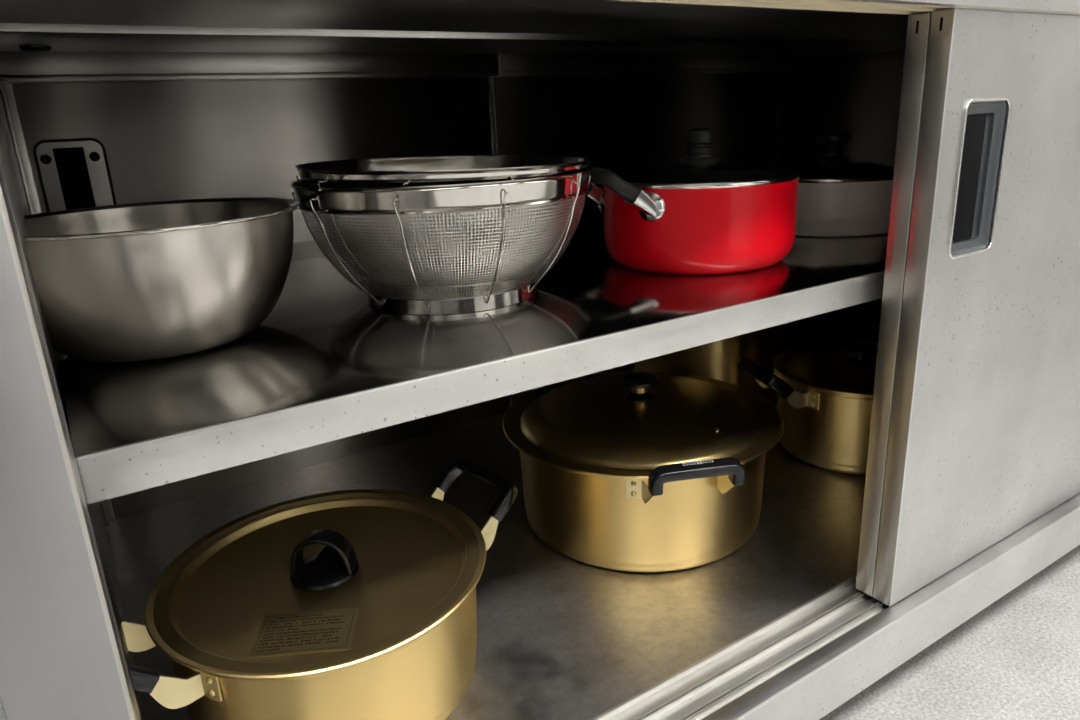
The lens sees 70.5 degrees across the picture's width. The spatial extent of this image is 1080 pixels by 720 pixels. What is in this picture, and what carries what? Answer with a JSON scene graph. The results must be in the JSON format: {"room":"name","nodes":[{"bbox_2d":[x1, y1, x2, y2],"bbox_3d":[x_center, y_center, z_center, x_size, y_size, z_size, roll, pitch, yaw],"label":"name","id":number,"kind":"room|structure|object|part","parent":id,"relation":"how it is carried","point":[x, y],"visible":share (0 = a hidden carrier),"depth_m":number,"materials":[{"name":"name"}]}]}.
{"room":"commercial kitchen","nodes":[
{"label":"commercial kitchen","id":0,"kind":"room"},
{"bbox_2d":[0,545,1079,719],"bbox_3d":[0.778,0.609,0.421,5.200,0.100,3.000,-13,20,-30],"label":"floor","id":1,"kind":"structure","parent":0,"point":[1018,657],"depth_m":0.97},
{"bbox_2d":[0,0,1079,719],"bbox_3d":[0.150,-0.045,1.004,1.450,0.850,0.795,-13,20,-30],"label":"base cabinet","id":2,"kind":"object","parent":1,"relation":"on","point":[969,300],"visible":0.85,"depth_m":0.76,"materials":[{"name":"metal"}]},
{"bbox_3d":[-0.239,0.126,0.373,0.050,0.662,0.050,-13,20,-30],"label":"corner post","id":3,"kind":"part","parent":2,"relation":"part of","materials":[{"name":"metal"}]},
{"bbox_3d":[-0.423,0.019,0.671,0.010,0.620,0.680,-13,20,-30],"label":"panel","id":4,"kind":"part","parent":2,"relation":"part of","materials":[{"name":"metal"}]},
{"bbox_3d":[-0.562,-0.196,0.935,0.072,0.142,0.003,-13,20,-30],"label":"access plate","id":5,"kind":"part","parent":2,"relation":"part of","materials":[{"name":"metal"}]},
{"bbox_2d":[23,197,302,361],"bbox_3d":[-0.297,-0.063,0.588,0.233,0.098,0.233,-1,18,6],"label":"mixing bowl","id":6,"kind":"object","parent":2,"relation":"on","point":[156,279],"visible":0.91,"depth_m":0.52,"materials":[{"name":"metal"}]},
{"bbox_3d":[-0.341,-0.125,1.113,0.649,0.620,0.010,-13,20,-30],"label":"panel","id":7,"kind":"part","parent":2,"relation":"part of","materials":[{"name":"metal"}]},
{"bbox_2d":[120,458,517,719],"bbox_3d":[-0.192,0.227,0.700,0.397,0.153,0.291,-13,20,-30],"label":"pot","id":8,"kind":"object","parent":2,"relation":"on","point":[355,604],"visible":0.94,"depth_m":0.64,"materials":[{"name":"metal"}]},
{"bbox_3d":[-0.194,0.188,0.688,0.292,0.011,0.292,-13,20,-30],"label":"lid","id":9,"kind":"part","parent":8,"relation":"part of","materials":[{"name":"gold metal"}]},
{"bbox_3d":[-0.191,0.244,0.706,0.281,0.118,0.281,-13,20,-30],"label":"pot","id":10,"kind":"part","parent":8,"relation":"part of","materials":[{"name":"gold metal"}]},
{"bbox_3d":[-0.194,0.188,0.688,0.060,0.009,0.060,-13,20,-30],"label":"knob","id":11,"kind":"part","parent":8,"relation":"part of","materials":[{"name":"black plastic"}]},
{"bbox_2d":[290,166,592,314],"bbox_3d":[-0.083,-0.114,0.697,0.264,0.110,0.264,10,22,35],"label":"mesh strainer","id":12,"kind":"object","parent":2,"relation":"on","point":[455,198],"visible":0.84,"depth_m":0.60,"materials":[{"name":"silver metal"}]},
{"bbox_2d":[295,155,591,299],"bbox_3d":[-0.081,-0.125,0.694,0.258,0.116,0.258,-3,18,-1],"label":"mixing bowl","id":13,"kind":"object","parent":12,"relation":"in","point":[412,171],"visible":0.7,"depth_m":0.63,"materials":[{"name":"silver metal"}]},
{"bbox_2d":[58,206,887,503],"bbox_3d":[0.130,-0.146,0.997,1.312,0.028,0.678,-13,20,-30],"label":"shelf","id":14,"kind":"object","parent":2,"relation":"attached to","point":[326,364],"depth_m":0.55,"materials":[{"name":"metal"}]},
{"bbox_3d":[0.143,0.168,1.101,1.330,0.006,0.680,-13,20,-30],"label":"floor panel","id":15,"kind":"part","parent":2,"relation":"part of","materials":[{"name":"metal"}]},
{"bbox_3d":[0.219,-0.258,1.451,0.677,0.620,0.010,-13,20,-30],"label":"panel","id":16,"kind":"part","parent":2,"relation":"part of","materials":[{"name":"metal"}]},
{"bbox_2d":[502,362,783,571],"bbox_3d":[0.127,0.108,0.969,0.345,0.190,0.362,9,21,32],"label":"pot","id":17,"kind":"object","parent":2,"relation":"on","point":[630,471],"visible":0.95,"depth_m":0.86,"materials":[{"name":"metal"}]},
{"bbox_3d":[0.124,0.042,0.948,0.038,0.008,0.038,-13,20,-30],"label":"knob","id":18,"kind":"part","parent":17,"relation":"part of","materials":[{"name":"black"}]},
{"bbox_3d":[0.124,0.035,0.945,0.020,0.013,0.020,-13,20,-30],"label":"knob stem","id":19,"kind":"part","parent":17,"relation":"part of","materials":[{"name":"gold metal"}]},
{"bbox_3d":[0.128,0.135,0.977,0.333,0.132,0.333,-13,20,-30],"label":"pot","id":20,"kind":"part","parent":17,"relation":"part of","materials":[{"name":"gold metal"}]},
{"bbox_3d":[0.125,0.059,0.953,0.341,0.030,0.341,-13,20,-30],"label":"lid","id":21,"kind":"part","parent":17,"relation":"part of","materials":[{"name":"gold metal"}]},
{"bbox_2d":[581,128,799,274],"bbox_3d":[0.148,-0.169,0.793,0.242,0.136,0.201,-11,19,-24],"label":"pot","id":22,"kind":"object","parent":2,"relation":"on","point":[699,214],"visible":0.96,"depth_m":0.73,"materials":[{"name":"red metal"}]},
{"bbox_3d":[0.058,-0.173,0.802,0.030,0.028,0.018,-10,19,-23],"label":"handle mount","id":23,"kind":"part","parent":22,"relation":"part of","materials":[{"name":"silver metal"}]},
{"bbox_3d":[0.056,-0.172,0.748,0.042,0.035,0.105,-10,19,-23],"label":"handle","id":24,"kind":"part","parent":22,"relation":"part of","materials":[{"name":"black plastic"}]},
{"bbox_3d":[0.097,-0.149,0.722,0.030,0.028,0.018,-10,19,-23],"label":"handle mount","id":25,"kind":"part","parent":22,"relation":"part of","materials":[{"name":"silver metal"}]},
{"bbox_3d":[0.164,-0.220,0.786,0.040,0.035,0.040,-13,20,-30],"label":"knob","id":26,"kind":"part","parent":22,"relation":"part of","materials":[{"name":"black plastic"}]},
{"bbox_3d":[0.167,-0.148,0.809,0.199,0.086,0.199,-13,20,-30],"label":"pot","id":27,"kind":"part","parent":22,"relation":"part of","materials":[{"name":"red metal"}]},
{"bbox_3d":[0.165,-0.196,0.794,0.193,0.017,0.193,-13,20,-30],"label":"glass","id":28,"kind":"part","parent":22,"relation":"part of","materials":[{"name":"black"}]},
{"bbox_2d":[632,323,786,406],"bbox_3d":[0.286,-0.052,1.319,0.286,0.270,0.350,-13,20,-30],"label":"pot","id":29,"kind":"object","parent":2,"relation":"on","point":[718,360],"visible":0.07,"depth_m":1.21,"materials":[{"name":"metal"}]},
{"bbox_3d":[0.314,-0.308,0.630,1.310,0.040,0.021,-13,20,-30],"label":"guide rail","id":30,"kind":"part","parent":2,"relation":"part of","materials":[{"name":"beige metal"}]},
{"bbox_2d":[737,342,877,474],"bbox_3d":[0.470,0.054,1.131,0.354,0.164,0.246,-13,20,-30],"label":"pot","id":31,"kind":"object","parent":2,"relation":"on","point":[824,391],"visible":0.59,"depth_m":1.06,"materials":[{"name":"metal"}]},
{"bbox_3d":[0.471,0.072,1.136,0.242,0.126,0.242,-13,20,-30],"label":"pot","id":32,"kind":"part","parent":31,"relation":"part of","materials":[{"name":"gold metal"}]},
{"bbox_3d":[0.468,0.008,1.116,0.243,0.010,0.243,-13,20,-30],"label":"lid","id":33,"kind":"part","parent":31,"relation":"part of","materials":[{"name":"gold metal"}]},
{"bbox_3d":[0.467,-0.007,1.111,0.020,0.013,0.020,-13,20,-30],"label":"knob stem","id":34,"kind":"part","parent":31,"relation":"part of","materials":[{"name":"black"}]},
{"bbox_3d":[0.467,0.001,1.114,0.038,0.008,0.038,-13,20,-30],"label":"knob","id":35,"kind":"part","parent":31,"relation":"part of","materials":[{"name":"black"}]},
{"bbox_2d":[777,132,893,236],"bbox_3d":[0.374,-0.231,0.984,0.194,0.119,0.194,-12,20,-26],"label":"pot","id":36,"kind":"object","parent":2,"relation":"on","point":[839,196],"visible":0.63,"depth_m":0.91,"materials":[{"name":"grey metal"}]},
{"bbox_3d":[0.373,-0.271,0.972,0.043,0.036,0.043,-13,20,-30],"label":"knob","id":37,"kind":"part","parent":36,"relation":"part of","materials":[{"name":"black plastic"}]},
{"bbox_3d":[0.374,-0.245,0.979,0.186,0.019,0.186,-13,20,-30],"label":"glass","id":38,"kind":"part","parent":36,"relation":"part of","materials":[{"name":"black"}]},
{"bbox_3d":[0.376,-0.205,0.992,0.192,0.066,0.192,-13,20,-30],"label":"pot","id":39,"kind":"part","parent":36,"relation":"part of","materials":[{"name":"grey metal"}]},
{"bbox_3d":[0.687,-0.246,1.342,0.010,0.620,0.680,-13,20,-30],"label":"panel","id":40,"kind":"part","parent":2,"relation":"part of","materials":[{"name":"metal"}]},
{"bbox_3d":[0.362,0.283,0.782,1.410,0.062,0.019,-13,20,-30],"label":"rail","id":41,"kind":"part","parent":2,"relation":"part of","materials":[{"name":"metal"}]},
{"bbox_3d":[0.326,-0.302,0.612,1.310,0.040,0.020,-13,20,-30],"label":"guide rail","id":42,"kind":"part","parent":2,"relation":"part of","materials":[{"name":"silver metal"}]},
{"bbox_3d":[0.602,-0.087,0.885,0.653,0.559,0.020,-13,20,-30],"label":"sliding door","id":43,"kind":"part","parent":2,"relation":"part of","materials":[{"name":"metal"}]},
{"bbox_3d":[0.334,-0.302,0.598,1.410,0.046,0.011,-13,20,-30],"label":"rail","id":44,"kind":"part","parent":2,"relation":"part of","materials":[{"name":"metal"}]},
{"bbox_3d":[0.613,-0.082,0.868,0.653,0.559,0.020,-13,20,-30],"label":"sliding door","id":45,"kind":"part","parent":2,"relation":"part of","materials":[{"name":"metal"}]},
{"bbox_2d":[951,101,1006,254],"bbox_3d":[0.391,-0.163,0.689,0.066,0.131,0.008,-13,20,-30],"label":"door handle","id":46,"kind":"object","parent":2,"relation":"on","point":[979,161],"depth_m":0.69,"materials":[{"name":"grey metal"}]},
{"bbox_3d":[0.394,-0.162,0.685,0.073,0.138,0.003,-13,20,-30],"label":"recessed handle","id":47,"kind":"part","parent":2,"relation":"part of","materials":[{"name":"silver metal"}]}
]}

